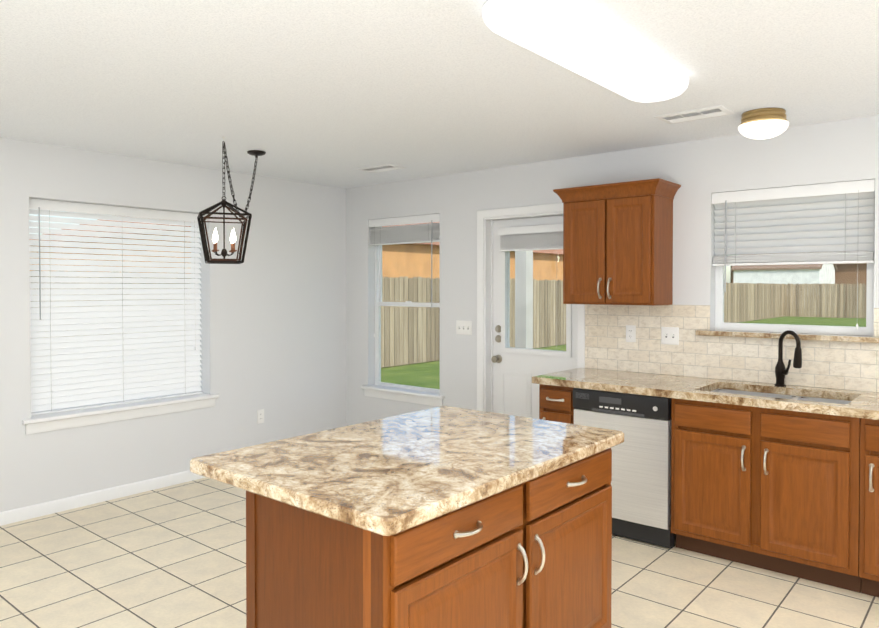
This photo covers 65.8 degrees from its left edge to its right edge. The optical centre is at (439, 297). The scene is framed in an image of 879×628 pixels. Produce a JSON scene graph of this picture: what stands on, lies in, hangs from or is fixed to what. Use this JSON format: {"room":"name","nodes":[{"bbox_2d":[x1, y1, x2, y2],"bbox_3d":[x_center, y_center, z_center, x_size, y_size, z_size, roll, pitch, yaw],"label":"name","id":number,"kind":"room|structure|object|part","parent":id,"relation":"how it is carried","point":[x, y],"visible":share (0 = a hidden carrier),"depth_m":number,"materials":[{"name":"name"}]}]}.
{"room":"kitchen","nodes":[
{"label":"kitchen","id":0,"kind":"room"},
{"bbox_2d":[0,137,345,511],"bbox_3d":[-3.346,0.219,3.760,0.240,2.440,7.350,1,1,40],"label":"wall","id":1,"kind":"structure","parent":0,"point":[273,323],"depth_m":5.42,"materials":[{"name":"white paint"}]},
{"bbox_2d":[0,470,204,525],"bbox_3d":[-3.205,1.399,3.749,0.014,0.082,7.186,1,1,40],"label":"baseboard","id":2,"kind":"structure","parent":1,"relation":"attached to","point":[43,509],"depth_m":4.70,"materials":[{"name":"white wood"}]},
{"bbox_2d":[30,210,197,341],"bbox_3d":[-2.390,0.065,5.025,0.055,1.457,1.287,1,1,40],"label":"window","id":3,"kind":"structure","parent":1,"relation":"in","point":[136,255],"depth_m":5.14,"materials":[{"name":"white plastic"}]},
{"bbox_2d":[29,198,202,415],"bbox_3d":[-2.323,0.056,4.968,0.078,1.435,1.286,1,1,40],"label":"window blinds","id":4,"kind":"object","parent":3,"relation":"attached to","point":[120,370],"visible":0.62,"depth_m":4.92,"materials":[{"name":"white plastic"}]},
{"bbox_2d":[22,393,218,434],"bbox_3d":[-2.286,0.823,4.949,0.217,0.097,1.400,1,1,40],"label":"sill","id":5,"kind":"structure","parent":1,"relation":"attached to","point":[68,419],"depth_m":4.82,"materials":[{"name":"white wood"}]},
{"bbox_2d":[257,409,263,423],"bbox_3d":[-1.514,1.004,5.761,0.009,0.115,0.070,1,1,40],"label":"outlet","id":6,"kind":"object","parent":1,"relation":"attached to","point":[260,416],"visible":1,"depth_m":5.76,"materials":[{"name":"white plastic"}]},
{"bbox_2d":[0,477,878,627],"bbox_3d":[-0.483,1.584,1.475,7.590,0.220,7.500,1,1,40],"label":"floor","id":7,"kind":"structure","parent":0,"point":[173,556],"depth_m":3.49,"materials":[{"name":"tile"}]},
{"bbox_2d":[246,448,611,627],"bbox_3d":[0.065,1.020,2.420,0.653,0.879,1.305,1,1,40],"label":"kitchen island","id":8,"kind":"object","parent":7,"relation":"on","point":[535,552],"visible":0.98,"depth_m":2.05,"materials":[{"name":"brown wood"}]},
{"bbox_2d":[190,406,623,535],"bbox_3d":[-0.050,0.557,2.492,0.942,0.043,1.358,1,1,40],"label":"island countertop","id":9,"kind":"structure","parent":8,"relation":"on","point":[390,476],"depth_m":2.23,"materials":[{"name":"stone"}]},
{"bbox_2d":[539,384,574,423],"bbox_3d":[0.919,0.988,4.542,0.252,0.879,0.656,1,1,40],"label":"base cabinet","id":10,"kind":"object","parent":7,"relation":"on","point":[556,403],"visible":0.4,"depth_m":4.31,"materials":[{"name":"brown wood"}]},
{"bbox_2d":[573,388,673,547],"bbox_3d":[1.249,0.996,4.259,0.601,0.872,0.624,1,1,40],"label":"dishwasher","id":11,"kind":"object","parent":7,"relation":"on","point":[641,482],"visible":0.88,"depth_m":3.95,"materials":[{"name":"silver metal"}]},
{"bbox_2d":[671,389,861,592],"bbox_3d":[1.839,1.000,3.769,0.916,0.879,0.656,1,1,40],"label":"base cabinet","id":12,"kind":"object","parent":7,"relation":"on","point":[776,490],"visible":0.94,"depth_m":3.51,"materials":[{"name":"brown wood"}]},
{"bbox_2d":[532,368,878,419],"bbox_3d":[1.842,0.538,3.771,2.700,0.042,0.666,1,1,40],"label":"countertop","id":13,"kind":"structure","parent":12,"relation":"on","point":[863,404],"depth_m":3.91,"materials":[{"name":"stone"}]},
{"bbox_2d":[710,389,850,404],"bbox_3d":[1.851,0.655,3.745,0.790,0.189,0.470,1,1,40],"label":"sink","id":14,"kind":"object","parent":13,"relation":"in","point":[835,401],"visible":0.02,"depth_m":3.91,"materials":[{"name":"silver metal"}]},
{"bbox_2d":[774,330,801,386],"bbox_3d":[2.007,0.350,3.912,0.160,0.329,0.128,1,1,40],"label":"faucet","id":15,"kind":"object","parent":13,"relation":"on","point":[781,370],"visible":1,"depth_m":3.94,"materials":[{"name":"black metal"}]},
{"bbox_2d":[859,418,878,596],"bbox_3d":[2.531,1.008,3.189,0.885,0.879,0.656,1,1,40],"label":"base cabinet","id":16,"kind":"object","parent":7,"relation":"on","point":[869,514],"visible":1,"depth_m":3.23,"materials":[{"name":"brown wood"}]},
{"bbox_2d":[0,0,878,188],"bbox_3d":[-0.483,-1.056,1.436,7.590,0.180,7.500,1,1,40],"label":"ceiling","id":17,"kind":"structure","parent":0,"point":[335,93],"depth_m":3.11,"materials":[{"name":"paint"}]},
{"bbox_2d":[197,137,265,263],"bbox_3d":[-1.302,-0.615,4.396,0.507,0.790,0.677,1,1,40],"label":"pendant light","id":18,"kind":"object","parent":17,"relation":"hanging from","point":[223,203],"visible":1,"depth_m":4.25,"materials":[{"name":"black metal"}]},
{"bbox_3d":[-1.309,-0.756,4.489,0.255,0.458,0.429,1,1,40],"label":"chain","id":19,"kind":"part","parent":18,"relation":"part of","materials":[{"name":"black metal"}]},
{"bbox_2d":[356,164,406,172],"bbox_3d":[-0.460,-1.019,5.360,0.360,0.010,0.210,1,1,40],"label":"ceiling vent","id":20,"kind":"object","parent":17,"relation":"in","point":[380,168],"visible":0.98,"depth_m":5.33,"materials":[{"name":"silver metal"}]},
{"bbox_2d":[483,0,688,101],"bbox_3d":[0.630,-0.937,2.667,0.285,0.093,1.315,1,1,40],"label":"fluorescent ceiling light","id":21,"kind":"object","parent":17,"relation":"attached to","point":[571,35],"visible":0.98,"depth_m":2.44,"materials":[{"name":"white plastic"}]},
{"bbox_2d":[654,105,734,123],"bbox_3d":[1.388,-0.994,3.705,0.360,0.010,0.210,1,1,40],"label":"ceiling vent","id":22,"kind":"object","parent":17,"relation":"in","point":[699,114],"visible":1,"depth_m":3.68,"materials":[{"name":"silver metal"}]},
{"bbox_2d":[738,108,788,138],"bbox_3d":[1.746,-0.929,3.666,0.249,0.139,0.249,1,1,40],"label":"dome ceiling light","id":23,"kind":"object","parent":17,"relation":"attached to","point":[764,123],"visible":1,"depth_m":3.58,"materials":[{"name":"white glass"}]},
{"bbox_2d":[346,115,878,425],"bbox_3d":[1.879,0.212,4.270,7.590,2.440,0.150,1,1,40],"label":"wall","id":24,"kind":"structure","parent":0,"point":[701,171],"depth_m":5.05,"materials":[{"name":"white paint"}]},
{"bbox_2d":[361,385,444,406],"bbox_3d":[-0.317,0.867,6.053,0.975,0.097,0.127,1,1,40],"label":"sill","id":25,"kind":"structure","parent":24,"relation":"attached to","point":[410,395],"depth_m":6.01,"materials":[{"name":"white wood"}]},
{"bbox_2d":[375,222,439,392],"bbox_3d":[-0.261,0.059,6.108,0.862,1.557,0.063,1,1,40],"label":"window","id":26,"kind":"structure","parent":24,"relation":"in","point":[379,303],"depth_m":6.31,"materials":[{"name":"white plastic"}]},
{"bbox_2d":[369,214,439,336],"bbox_3d":[-0.309,-0.177,6.047,0.861,1.082,0.078,1,1,40],"label":"window blinds","id":27,"kind":"object","parent":26,"relation":"attached to","point":[427,232],"visible":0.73,"depth_m":6.00,"materials":[{"name":"white plastic"}]},
{"bbox_2d":[456,320,471,334],"bbox_3d":[0.195,0.244,5.572,0.162,0.115,0.020,1,1,40],"label":"light switch","id":28,"kind":"object","parent":24,"relation":"attached to","point":[463,327],"visible":1,"depth_m":5.57,"materials":[{"name":"white plastic"}]},
{"bbox_2d":[477,203,584,411],"bbox_3d":[0.720,0.359,5.232,0.962,2.116,0.168,1,1,40],"label":"door frame","id":29,"kind":"structure","parent":24,"relation":"attached to","point":[486,218],"depth_m":5.45,"materials":[{"name":"white wood"}]},
{"bbox_2d":[491,215,575,418],"bbox_3d":[0.729,0.392,5.243,0.804,2.022,0.130,1,1,40],"label":"door","id":30,"kind":"structure","parent":24,"relation":"in","point":[515,388],"depth_m":5.36,"materials":[{"name":"white paint"}]},
{"bbox_2d":[498,224,562,346],"bbox_3d":[0.716,-0.083,5.210,0.624,0.934,0.049,1,1,40],"label":"door blinds","id":31,"kind":"object","parent":30,"relation":"attached to","point":[529,241],"visible":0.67,"depth_m":5.20,"materials":[{"name":"white plastic"}]},
{"bbox_2d":[553,178,680,305],"bbox_3d":[1.168,-0.346,4.523,0.744,0.778,0.359,1,1,40],"label":"upper cabinet","id":32,"kind":"object","parent":24,"relation":"attached to","point":[617,243],"visible":1,"depth_m":4.38,"materials":[{"name":"brown wood"}]},
{"bbox_2d":[585,304,878,391],"bbox_3d":[2.048,0.281,4.025,2.715,0.462,0.009,1,1,40],"label":"tile backsplash","id":33,"kind":"structure","parent":24,"relation":"attached to","point":[842,365],"depth_m":4.32,"materials":[{"name":"tile"}]},
{"bbox_2d":[626,325,635,341],"bbox_3d":[1.303,0.244,4.637,0.070,0.115,0.009,1,1,40],"label":"outlet","id":34,"kind":"object","parent":33,"relation":"attached to","point":[630,333],"visible":1,"depth_m":4.63,"materials":[{"name":"white plastic"}]},
{"bbox_2d":[661,327,678,344],"bbox_3d":[1.508,0.249,4.458,0.116,0.115,0.020,1,1,40],"label":"light switch","id":35,"kind":"object","parent":33,"relation":"attached to","point":[669,335],"visible":1,"depth_m":4.46,"materials":[{"name":"white plastic"}]},
{"bbox_2d":[695,330,878,342],"bbox_3d":[2.062,0.225,4.036,1.030,0.030,0.142,1,1,40],"label":"sill","id":36,"kind":"structure","parent":24,"relation":"attached to","point":[816,337],"depth_m":3.96,"materials":[{"name":"stone"}]},
{"bbox_2d":[715,192,874,335],"bbox_3d":[2.123,-0.226,4.102,0.877,0.867,0.063,1,1,40],"label":"kitchen window","id":37,"kind":"structure","parent":24,"relation":"in","point":[721,324],"depth_m":4.07,"materials":[{"name":"white plastic"}]},
{"bbox_2d":[712,179,874,329],"bbox_3d":[2.075,-0.242,4.045,0.876,0.832,0.078,1,1,40],"label":"window blinds","id":38,"kind":"object","parent":37,"relation":"attached to","point":[829,222],"visible":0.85,"depth_m":4.01,"materials":[{"name":"white plastic"}]},
{"label":"outside","id":39,"kind":"structure","parent":0,"visible":0},
{"bbox_2d":[381,312,865,388],"bbox_3d":[20.926,1.563,20.846,105.000,0.440,110.000,1,1,40],"label":"ground","id":40,"kind":"structure","parent":39,"point":[416,374],"depth_m":14.29,"materials":[{"name":"green plant"}]},
{"bbox_2d":[30,217,562,280],"bbox_3d":[-1.633,-1.156,24.728,9.840,4.880,21.440,1,1,40],"label":"house","id":41,"kind":"structure","parent":40,"relation":"on","point":[543,255],"depth_m":18.67,"materials":[{"name":"paint"}]},
{"bbox_2d":[30,270,784,367],"bbox_3d":[2.976,0.411,18.924,0.083,1.880,52.000,1,1,40],"label":"fence","id":42,"kind":"object","parent":40,"relation":"on","point":[416,317],"depth_m":15.24,"materials":[{"name":"brown wood"}]},
{"bbox_2d":[515,250,532,348],"bbox_3d":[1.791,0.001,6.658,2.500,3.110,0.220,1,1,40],"label":"patio post","id":43,"kind":"object","parent":40,"relation":"on","point":[526,309],"depth_m":7.34,"materials":[{"name":"white wood"}]},
{"bbox_2d":[730,266,733,282],"bbox_3d":[23.167,-4.642,42.723,49.770,11.310,52.997,1,1,40],"label":"trees","id":44,"kind":"object","parent":40,"relation":"on","point":[731,273],"depth_m":63.50,"materials":[{"name":"green plant"}]},
{"bbox_2d":[731,252,836,312],"bbox_3d":[23.643,-1.275,46.596,5.440,4.460,5.240,1,1,40],"label":"shed","id":45,"kind":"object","parent":40,"relation":"on","point":[793,272],"depth_m":44.61,"materials":[{"name":"grey"}]},
{"bbox_2d":[785,283,866,317],"bbox_3d":[34.661,0.301,26.302,39.000,1.880,0.083,1,1,40],"label":"fence","id":46,"kind":"object","parent":40,"relation":"on","point":[837,311],"depth_m":37.48,"materials":[{"name":"brown wood"}]},
{"bbox_2d":[835,251,866,309],"bbox_3d":[33.398,-1.619,46.236,11.200,5.160,5.600,1,1,40],"label":"barn","id":47,"kind":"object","parent":40,"relation":"on","point":[842,275],"depth_m":47.10,"materials":[{"name":"brown wood"}]}
]}

